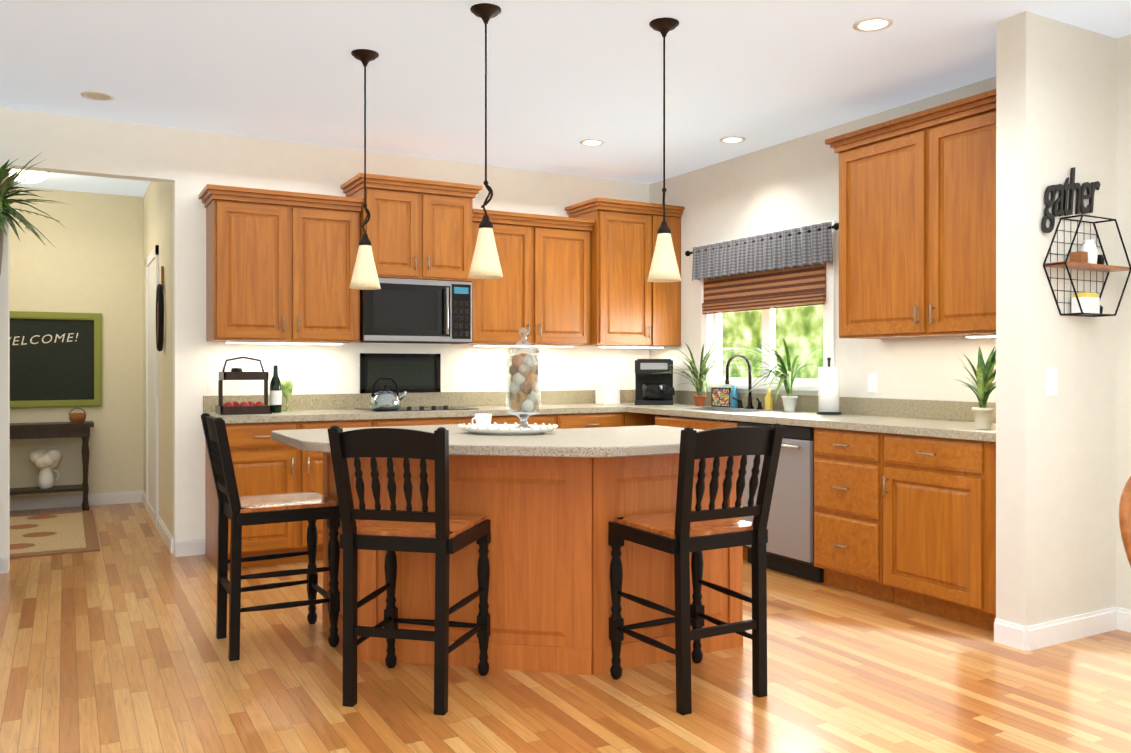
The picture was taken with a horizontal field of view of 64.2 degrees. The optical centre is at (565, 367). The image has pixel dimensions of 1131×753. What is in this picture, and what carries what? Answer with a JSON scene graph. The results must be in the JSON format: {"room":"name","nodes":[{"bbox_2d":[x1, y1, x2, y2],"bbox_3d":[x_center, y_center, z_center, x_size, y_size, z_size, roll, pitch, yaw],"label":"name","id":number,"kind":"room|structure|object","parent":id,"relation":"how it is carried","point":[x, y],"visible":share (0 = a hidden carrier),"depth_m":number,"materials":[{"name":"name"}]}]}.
{"room":"kitchen","nodes":[
{"label":"kitchen","id":0,"kind":"room"},
{"bbox_2d":[9,186,143,498],"bbox_3d":[-4.470,-0.162,7.713,1.550,2.720,0.120,0,0,-29],"label":"wall","id":1,"kind":"structure","parent":0,"point":[90,260],"depth_m":7.85,"materials":[{"name":"paint"}]},
{"bbox_2d":[10,311,101,407],"bbox_3d":[-4.453,-0.067,7.630,0.940,0.810,0.038,0,0,-29],"label":"chalkboard","id":2,"kind":"object","parent":1,"relation":"attached to","point":[55,359],"visible":0.98,"depth_m":7.69,"materials":[{"name":"green"}]},
{"bbox_2d":[10,491,140,510],"bbox_3d":[-4.433,1.148,7.658,1.500,0.100,0.014,0,0,-29],"label":"baseboard","id":3,"kind":"structure","parent":1,"relation":"attached to","point":[31,503],"depth_m":7.75,"materials":[{"name":"white wood"}]},
{"bbox_2d":[143,181,172,536],"bbox_3d":[-3.126,-0.162,7.012,0.120,2.720,2.650,0,0,-29],"label":"wall","id":4,"kind":"structure","parent":0,"point":[158,213],"depth_m":6.33,"materials":[{"name":"paint"}]},
{"bbox_2d":[146,245,158,528],"bbox_3d":[-3.272,0.143,7.131,0.018,2.110,0.980,0,0,-29],"label":"door frame","id":5,"kind":"structure","parent":4,"relation":"attached to","point":[152,401],"depth_m":7.12,"materials":[{"name":"white wood"}]},
{"bbox_2d":[141,491,172,552],"bbox_3d":[-3.156,1.149,6.928,0.014,0.100,2.530,0,0,-29],"label":"baseboard","id":6,"kind":"structure","parent":4,"relation":"attached to","point":[162,529],"depth_m":6.48,"materials":[{"name":"white wood"}]},
{"bbox_2d":[156,266,163,350],"bbox_3d":[-2.840,-0.412,6.318,0.044,0.598,0.236,0,0,-29],"label":"framed picture","id":7,"kind":"object","parent":4,"relation":"attached to","point":[159,316],"visible":1,"depth_m":6.25,"materials":[{"name":"black paint"}]},
{"bbox_2d":[0,107,648,568],"bbox_3d":[-2.306,-0.160,5.883,7.040,2.720,0.120,0,0,-29],"label":"wall","id":8,"kind":"structure","parent":0,"point":[190,165],"depth_m":5.87,"materials":[{"name":"paint"}]},
{"bbox_2d":[0,555,8,573],"bbox_3d":[-4.241,1.151,4.734,2.240,0.100,0.014,0,0,-29],"label":"baseboard","id":9,"kind":"structure","parent":8,"relation":"attached to","point":[4,560],"depth_m":5.26,"materials":[{"name":"white wood"}]},
{"bbox_2d":[0,153,68,275],"bbox_3d":[-3.191,-0.924,5.044,0.773,0.790,0.482,0,0,-29],"label":"plant","id":10,"kind":"object","parent":8,"relation":"attached to","point":[7,187],"visible":1,"depth_m":5.13,"materials":[{"name":"plant"}]},
{"bbox_2d":[208,374,218,391],"bbox_3d":[-2.275,0.100,5.827,0.072,0.116,0.008,0,0,-29],"label":"electrical outlet","id":11,"kind":"object","parent":8,"relation":"attached to","point":[213,379],"visible":0.88,"depth_m":5.82,"materials":[{"name":"white plastic"}]},
{"bbox_2d":[198,184,362,342],"bbox_3d":[-1.841,-0.639,5.842,0.956,0.938,0.396,0,0,-29],"label":"upper cabinet","id":12,"kind":"object","parent":8,"relation":"attached to","point":[280,265],"visible":0.98,"depth_m":5.70,"materials":[{"name":"brown wood"}]},
{"bbox_2d":[360,353,440,392],"bbox_3d":[-1.173,0.039,6.428,0.590,0.280,0.022,0,0,-29],"label":"art","id":13,"kind":"object","parent":8,"relation":"attached to","point":[414,373],"visible":0.98,"depth_m":6.42,"materials":[{"name":"black glass"}]},
{"bbox_2d":[340,173,481,281],"bbox_3d":[-1.065,-0.929,6.232,0.862,0.658,0.466,0,0,-29],"label":"upper cabinet","id":14,"kind":"object","parent":8,"relation":"attached to","point":[420,229],"visible":0.96,"depth_m":6.07,"materials":[{"name":"brown wood"}]},
{"bbox_2d":[353,277,471,343],"bbox_3d":[-1.069,-0.385,6.240,0.764,0.421,0.450,0,0,-29],"label":"microwave","id":15,"kind":"object","parent":14,"relation":"attached to","point":[395,310],"visible":0.96,"depth_m":6.08,"materials":[{"name":"grey metal"}]},
{"bbox_2d":[472,373,480,388],"bbox_3d":[-0.666,0.099,6.720,0.072,0.116,0.008,0,0,-29],"label":"electrical outlet","id":16,"kind":"object","parent":8,"relation":"attached to","point":[476,380],"visible":1,"depth_m":6.72,"materials":[{"name":"white plastic"}]},
{"bbox_2d":[456,209,594,345],"bbox_3d":[-0.308,-0.640,6.692,0.990,0.938,0.396,0,0,-29],"label":"upper cabinet","id":17,"kind":"object","parent":8,"relation":"attached to","point":[540,290],"visible":0.81,"depth_m":6.58,"materials":[{"name":"brown wood"}]},
{"bbox_2d":[565,197,684,345],"bbox_3d":[0.462,-0.716,7.068,0.803,1.088,0.486,0,0,-29],"label":"upper cabinet","id":18,"kind":"object","parent":8,"relation":"attached to","point":[630,305],"visible":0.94,"depth_m":6.87,"materials":[{"name":"brown wood"}]},
{"bbox_2d":[0,502,1130,752],"bbox_3d":[-0.586,1.234,2.785,7.040,0.060,12.510,0,0,-29],"label":"floor","id":19,"kind":"structure","parent":0,"point":[114,644],"depth_m":3.41,"materials":[{"name":"brown wood"}]},
{"bbox_2d":[10,421,93,510],"bbox_3d":[-4.416,0.831,7.452,0.910,0.735,0.330,0,0,-29],"label":"console table","id":20,"kind":"object","parent":19,"relation":"on","point":[37,430],"visible":0.94,"depth_m":7.45,"materials":[{"name":"brown wood"}]},
{"bbox_2d":[29,448,62,488],"bbox_3d":[-4.323,0.835,7.497,0.245,0.334,0.197,0,0,-29],"label":"pitcher","id":21,"kind":"object","parent":20,"relation":"on","point":[45,461],"visible":1,"depth_m":7.46,"materials":[{"name":"white ceramic"}]},
{"bbox_2d":[69,408,85,422],"bbox_3d":[-4.126,0.400,7.619,0.132,0.123,0.129,0,0,-29],"label":"basket","id":22,"kind":"object","parent":20,"relation":"on","point":[77,417],"visible":1,"depth_m":7.58,"materials":[{"name":"wicker"}]},
{"bbox_2d":[10,510,99,558],"bbox_3d":[-3.909,1.191,6.465,0.960,0.016,1.830,0,0,-29],"label":"rug","id":23,"kind":"object","parent":19,"relation":"on","point":[45,534],"visible":0.98,"depth_m":6.40,"materials":[{"name":"fabric"}]},
{"bbox_2d":[201,413,339,660],"bbox_3d":[-1.297,0.702,3.950,0.512,1.001,0.442,0,0,-29],"label":"bar stool","id":24,"kind":"object","parent":19,"relation":"on","point":[239,512],"visible":1,"depth_m":3.87,"materials":[{"name":"black paint"}]},
{"bbox_2d":[205,419,372,568],"bbox_3d":[-1.758,0.764,5.737,0.915,0.873,0.664,0,0,-29],"label":"base cabinet","id":25,"kind":"object","parent":19,"relation":"on","point":[263,462],"visible":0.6,"depth_m":5.43,"materials":[{"name":"brown wood"}]},
{"bbox_2d":[327,425,490,715],"bbox_3d":[-0.563,0.702,3.348,0.442,1.001,0.512,0,0,13],"label":"bar stool","id":26,"kind":"object","parent":19,"relation":"on","point":[441,533],"visible":1,"depth_m":3.17,"materials":[{"name":"black paint"}]},
{"bbox_2d":[373,416,475,426],"bbox_3d":[-1.017,0.763,6.148,0.770,0.873,0.664,0,0,-29],"label":"base cabinet","id":27,"kind":"object","parent":19,"relation":"on","point":[418,421],"depth_m":5.86,"materials":[{"name":"brown wood"}]},
{"bbox_2d":[322,452,742,674],"bbox_3d":[-0.187,0.766,4.061,1.504,0.872,1.224,0,0,-29],"label":"kitchen island","id":28,"kind":"object","parent":19,"relation":"on","point":[549,592],"visible":0.6,"depth_m":3.61,"materials":[{"name":"brown wood"}]},
{"bbox_2d":[271,424,703,457],"bbox_3d":[-0.228,0.308,3.920,1.770,0.040,1.490,0,0,-29],"label":"island countertop","id":29,"kind":"structure","parent":28,"relation":"on","point":[623,441],"depth_m":3.54,"materials":[{"name":"stone"}]},
{"bbox_2d":[458,422,557,434],"bbox_3d":[-0.254,0.268,3.957,0.395,0.039,0.373,0,0,-29],"label":"tray","id":30,"kind":"object","parent":29,"relation":"on","point":[495,428],"visible":0.94,"depth_m":3.86,"materials":[{"name":"white ceramic"}]},
{"bbox_2d":[472,413,491,427],"bbox_3d":[-0.371,0.239,3.974,0.094,0.070,0.076,0,0,-29],"label":"cup","id":31,"kind":"object","parent":30,"relation":"on","point":[482,420],"visible":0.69,"depth_m":3.95,"materials":[{"name":"white ceramic"}]},
{"bbox_2d":[506,327,540,428],"bbox_3d":[-0.183,0.049,3.943,0.156,0.452,0.154,0,0,-29],"label":"apothecary jar","id":32,"kind":"object","parent":30,"relation":"on","point":[523,371],"visible":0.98,"depth_m":3.90,"materials":[{"name":"clear glass"}]},
{"bbox_2d":[491,412,626,428],"bbox_3d":[-0.198,0.763,6.621,1.112,0.872,0.630,0,0,-29],"label":"base cabinet","id":33,"kind":"object","parent":19,"relation":"on","point":[590,420],"depth_m":6.41,"materials":[{"name":"brown wood"}]},
{"bbox_2d":[203,390,626,423],"bbox_3d":[-0.955,0.253,6.191,2.790,0.145,0.647,0,0,-29],"label":"countertop","id":34,"kind":"structure","parent":33,"relation":"on","point":[304,407],"depth_m":6.19,"materials":[{"name":"stone"}]},
{"bbox_2d":[215,356,271,414],"bbox_3d":[-2.003,0.107,5.605,0.300,0.356,0.220,0,0,-29],"label":"tiered tray","id":35,"kind":"object","parent":34,"relation":"on","point":[238,408],"visible":1,"depth_m":5.54,"materials":[{"name":"brown wood"}]},
{"bbox_2d":[270,365,281,412],"bbox_3d":[-1.843,0.135,5.729,0.075,0.300,0.073,0,0,-29],"label":"wine bottle","id":36,"kind":"object","parent":34,"relation":"on","point":[275,394],"visible":0.85,"depth_m":5.70,"materials":[{"name":"black"}]},
{"bbox_2d":[281,381,292,410],"bbox_3d":[-1.823,0.185,5.900,0.080,0.200,0.080,0,0,-29],"label":"glass","id":37,"kind":"object","parent":34,"relation":"on","point":[287,387],"visible":0.96,"depth_m":5.87,"materials":[{"name":"green glass"}]},
{"bbox_2d":[355,406,479,411],"bbox_3d":[-1.018,0.269,6.149,0.722,0.031,0.512,0,0,-29],"label":"cooktop","id":38,"kind":"object","parent":34,"relation":"in","point":[427,408],"visible":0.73,"depth_m":5.99,"materials":[{"name":"black glass"}]},
{"bbox_2d":[370,377,406,409],"bbox_3d":[-1.162,0.169,5.934,0.249,0.213,0.197,0,0,-29],"label":"kettle","id":39,"kind":"object","parent":38,"relation":"on","point":[385,398],"visible":0.98,"depth_m":5.87,"materials":[{"name":"silver metal"}]},
{"bbox_2d":[627,389,995,441],"bbox_3d":[1.299,0.331,5.722,0.645,0.299,3.653,0,0,-29],"label":"countertop","id":40,"kind":"structure","parent":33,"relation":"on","point":[943,419],"depth_m":5.20,"materials":[{"name":"stone"}]},
{"bbox_2d":[595,382,620,403],"bbox_3d":[0.330,0.196,7.048,0.150,0.175,0.150,0,0,-29],"label":"canister","id":41,"kind":"object","parent":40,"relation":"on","point":[607,393],"visible":1,"depth_m":7.00,"materials":[{"name":"white ceramic"}]},
{"bbox_2d":[635,359,674,404],"bbox_3d":[0.694,0.108,6.981,0.305,0.352,0.332,0,0,6],"label":"coffee maker","id":42,"kind":"object","parent":40,"relation":"on","point":[652,388],"visible":1,"depth_m":6.86,"materials":[{"name":"black plastic"}]},
{"bbox_2d":[649,336,720,406],"bbox_3d":[0.874,0.029,6.460,0.444,0.511,0.526,0,0,-29],"label":"potted plant","id":43,"kind":"object","parent":40,"relation":"on","point":[700,379],"visible":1,"depth_m":6.53,"materials":[{"name":"plant"}]},
{"bbox_2d":[711,387,730,407],"bbox_3d":[1.140,0.214,6.513,0.077,0.140,0.180,0,0,-29],"label":"framed picture","id":44,"kind":"object","parent":40,"relation":"on","point":[720,397],"visible":0.93,"depth_m":6.50,"materials":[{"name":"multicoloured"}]},
{"bbox_2d":[730,385,737,407],"bbox_3d":[1.201,0.204,6.417,0.060,0.160,0.057,0,0,-29],"label":"soap bottle","id":45,"kind":"object","parent":40,"relation":"on","point":[733,403],"depth_m":6.40,"materials":[{"name":"teal"}]},
{"bbox_2d":[725,354,762,408],"bbox_3d":[1.200,0.094,6.215,0.243,0.381,0.270,0,0,-29],"label":"faucet","id":46,"kind":"object","parent":40,"relation":"on","point":[749,404],"visible":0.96,"depth_m":6.25,"materials":[{"name":"brown metal"}]},
{"bbox_2d":[765,389,772,409],"bbox_3d":[1.375,0.215,6.102,0.054,0.140,0.051,0,0,-29],"label":"soap bottle","id":47,"kind":"object","parent":40,"relation":"on","point":[768,400],"depth_m":6.08,"materials":[{"name":"yellow plastic"}]},
{"bbox_2d":[719,339,825,411],"bbox_3d":[1.258,0.049,5.842,0.543,0.472,0.704,0,0,-29],"label":"spider plant","id":48,"kind":"object","parent":40,"relation":"on","point":[789,399],"visible":1,"depth_m":5.82,"materials":[{"name":"green plant"}]},
{"bbox_2d":[816,357,841,414],"bbox_3d":[1.613,0.110,5.519,0.150,0.350,0.150,0,0,-29],"label":"paper towel","id":49,"kind":"object","parent":40,"relation":"on","point":[828,390],"visible":1,"depth_m":5.47,"materials":[{"name":"white paper"}]},
{"bbox_2d":[958,346,995,428],"bbox_3d":[1.969,0.087,4.226,0.212,0.399,0.232,0,0,-29],"label":"potted plant","id":50,"kind":"object","parent":40,"relation":"on","point":[985,374],"visible":0.94,"depth_m":4.20,"materials":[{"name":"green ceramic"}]},
{"bbox_2d":[627,412,669,425],"bbox_3d":[0.565,0.762,7.056,0.635,0.872,0.610,0,0,-29],"label":"base cabinet","id":51,"kind":"object","parent":19,"relation":"on","point":[633,419],"depth_m":6.71,"materials":[{"name":"brown wood"}]},
{"bbox_2d":[608,423,783,714],"bbox_3d":[0.479,0.702,3.379,0.442,1.001,0.512,0,0,-29],"label":"bar stool","id":52,"kind":"object","parent":19,"relation":"on","point":[682,531],"visible":1,"depth_m":3.25,"materials":[{"name":"black paint"}]},
{"bbox_2d":[743,547,746,560],"bbox_3d":[1.115,0.850,6.071,0.630,0.700,0.897,0,0,-29],"label":"base cabinet","id":53,"kind":"object","parent":19,"relation":"on","point":[744,549],"depth_m":5.61,"materials":[{"name":"brown wood"}]},
{"bbox_2d":[739,421,823,582],"bbox_3d":[1.458,0.764,5.394,0.666,0.872,0.608,0,0,-29],"label":"dishwasher","id":54,"kind":"object","parent":19,"relation":"on","point":[790,543],"visible":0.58,"depth_m":5.12,"materials":[{"name":"grey metal"}]},
{"bbox_2d":[814,427,893,601],"bbox_3d":[1.735,0.765,4.918,0.664,0.873,0.480,0,0,-29],"label":"base cabinet","id":55,"kind":"object","parent":19,"relation":"on","point":[848,509],"visible":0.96,"depth_m":4.75,"materials":[{"name":"brown wood"}]},
{"bbox_2d":[883,433,995,630],"bbox_3d":[2.016,0.765,4.413,0.664,0.873,0.666,0,0,-29],"label":"base cabinet","id":56,"kind":"object","parent":19,"relation":"on","point":[939,526],"visible":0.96,"depth_m":4.25,"materials":[{"name":"brown wood"}]},
{"bbox_2d":[1119,476,1130,566],"bbox_3d":[1.711,0.723,2.196,0.451,0.969,0.518,0,0,-9],"label":"chair","id":57,"kind":"object","parent":19,"relation":"on","point":[1125,514],"visible":1,"depth_m":2.36,"materials":[{"name":"brown wood"}]},
{"bbox_2d":[0,0,1130,196],"bbox_3d":[-0.586,-1.546,2.781,7.040,0.060,12.510,0,0,-29],"label":"ceiling","id":58,"kind":"structure","parent":0,"point":[565,78],"depth_m":4.59,"materials":[{"name":"paint"}]},
{"bbox_2d":[9,169,49,183],"bbox_3d":[-4.102,-1.464,6.852,0.320,0.115,0.320,0,0,-29],"label":"light","id":59,"kind":"object","parent":58,"relation":"attached to","point":[27,174],"visible":0.52,"depth_m":6.79,"materials":[{"name":"white metal"}]},
{"bbox_2d":[80,91,114,100],"bbox_3d":[-2.614,-1.516,5.035,0.170,0.006,0.170,0,0,-29],"label":"recessed light","id":60,"kind":"object","parent":58,"relation":"in","point":[98,96],"visible":1,"depth_m":5.03,"materials":[{"name":"white"}]},
{"bbox_2d":[349,49,380,289],"bbox_3d":[-0.969,-0.951,4.359,0.150,1.135,0.150,0,0,-29],"label":"pendant light","id":61,"kind":"object","parent":58,"relation":"hanging from","point":[365,276],"visible":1,"depth_m":4.33,"materials":[{"name":"white glass"}]},
{"bbox_2d":[468,3,502,278],"bbox_3d":[-0.337,-0.950,3.818,0.150,1.135,0.150,0,0,-29],"label":"pendant light","id":62,"kind":"object","parent":58,"relation":"hanging from","point":[485,263],"visible":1,"depth_m":3.79,"materials":[{"name":"white glass"}]},
{"bbox_2d":[580,139,604,145],"bbox_3d":[0.179,-1.517,6.082,0.170,0.006,0.170,0,0,-29],"label":"recessed light","id":63,"kind":"object","parent":58,"relation":"in","point":[592,142],"visible":1,"depth_m":6.07,"materials":[{"name":"white glass"}]},
{"bbox_2d":[647,17,680,281],"bbox_3d":[0.435,-0.950,3.972,0.150,1.135,0.150,0,0,-29],"label":"pendant light","id":64,"kind":"object","parent":58,"relation":"hanging from","point":[664,267],"visible":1,"depth_m":3.94,"materials":[{"name":"white glass"}]},
{"bbox_2d":[720,136,745,142],"bbox_3d":[1.113,-1.517,6.005,0.170,0.006,0.170,0,0,-29],"label":"recessed light","id":65,"kind":"object","parent":58,"relation":"in","point":[734,139],"visible":1,"depth_m":5.99,"materials":[{"name":"white glass"}]},
{"bbox_2d":[853,16,892,31],"bbox_3d":[1.357,-1.515,3.979,0.170,0.006,0.170,0,0,-29],"label":"recessed light","id":66,"kind":"object","parent":58,"relation":"in","point":[872,24],"visible":1,"depth_m":3.98,"materials":[{"name":"white glass"}]},
{"bbox_2d":[649,34,1130,609],"bbox_3d":[3.111,-0.157,3.250,0.120,2.720,9.740,0,0,-29],"label":"wall","id":67,"kind":"structure","parent":0,"point":[789,184],"depth_m":5.61,"materials":[{"name":"paint"}]},
{"bbox_2d":[685,221,838,280],"bbox_3d":[1.317,-0.777,6.223,0.129,0.257,1.562,0,0,-29],"label":"valance curtain","id":68,"kind":"object","parent":67,"relation":"attached to","point":[804,245],"visible":0.98,"depth_m":6.07,"materials":[{"name":"grey fabric"}]},
{"bbox_2d":[701,220,835,395],"bbox_3d":[1.401,-0.374,6.281,0.170,1.107,1.390,0,0,-29],"label":"kitchen window","id":69,"kind":"structure","parent":67,"relation":"in","point":[711,329],"depth_m":6.25,"materials":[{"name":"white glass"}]},
{"bbox_2d":[702,262,825,313],"bbox_3d":[1.338,-0.655,6.246,0.030,0.510,1.240,0,0,-29],"label":"woven shade","id":70,"kind":"object","parent":69,"relation":"attached to","point":[794,286],"visible":0.65,"depth_m":6.17,"materials":[{"name":"brown wood"}]},
{"bbox_2d":[868,373,877,392],"bbox_3d":[1.843,0.090,5.406,0.008,0.116,0.072,0,0,-29],"label":"electrical outlet","id":71,"kind":"object","parent":67,"relation":"attached to","point":[872,382],"visible":1,"depth_m":5.40,"materials":[{"name":"white plastic"}]},
{"bbox_2d":[833,97,995,338],"bbox_3d":[2.015,-0.718,4.736,0.350,1.098,1.236,0,0,-29],"label":"upper cabinet","id":72,"kind":"object","parent":67,"relation":"attached to","point":[917,224],"depth_m":4.68,"materials":[{"name":"brown wood"}]},
{"bbox_2d":[226,334,995,347],"bbox_3d":[0.114,-0.161,4.995,3.270,0.014,3.460,0,0,-29],"label":"led strip","id":73,"kind":"object","parent":72,"relation":"attached to","point":[503,345],"visible":0.69,"depth_m":5.97,"materials":[{"name":"white"}]},
{"bbox_2d":[1118,607,1130,632],"bbox_3d":[3.938,1.155,1.623,0.014,0.100,5.790,0,0,-29],"label":"baseboard","id":74,"kind":"structure","parent":67,"relation":"attached to","point":[1124,615],"depth_m":4.11,"materials":[{"name":"white wood"}]},
{"bbox_2d":[996,11,1115,626],"bbox_3d":[2.215,-0.158,4.057,0.665,2.720,0.140,0,0,-29],"label":"wall","id":75,"kind":"structure","parent":0,"point":[1055,454],"depth_m":3.94,"materials":[{"name":"paint"}]},
{"bbox_2d":[1046,369,1056,394],"bbox_3d":[2.113,0.062,3.916,0.072,0.116,0.008,0,0,-29],"label":"light switch","id":76,"kind":"object","parent":75,"relation":"attached to","point":[1051,381],"visible":1,"depth_m":3.91,"materials":[{"name":"white plastic"}]},
{"bbox_2d":[1020,607,1117,650],"bbox_3d":[2.237,1.152,3.983,0.659,0.100,0.014,0,0,-29],"label":"baseboard","id":77,"kind":"structure","parent":75,"relation":"attached to","point":[1040,635],"depth_m":3.96,"materials":[{"name":"white wood"}]},
{"bbox_2d":[1041,167,1100,232],"bbox_3d":[2.224,-0.741,3.965,0.441,0.274,0.012,-9,4,-29],"label":"gather sign","id":78,"kind":"object","parent":75,"relation":"attached to","point":[1061,201],"visible":0.92,"depth_m":3.94,"materials":[{"name":"grey metal"}]},
{"bbox_2d":[1043,214,1130,316],"bbox_3d":[2.298,-0.443,3.963,0.494,0.429,0.103,0,0,-29],"label":"shelf","id":79,"kind":"object","parent":75,"relation":"attached to","point":[1087,257],"visible":1,"depth_m":3.94,"materials":[{"name":"black metal"}]},
{"label":"outside","id":80,"kind":"structure","parent":0,"visible":0},
{"bbox_2d":[722,303,822,378],"bbox_3d":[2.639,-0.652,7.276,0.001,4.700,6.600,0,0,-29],"label":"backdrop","id":81,"kind":"structure","parent":80,"point":[809,314],"depth_m":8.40,"materials":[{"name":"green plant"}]}
]}

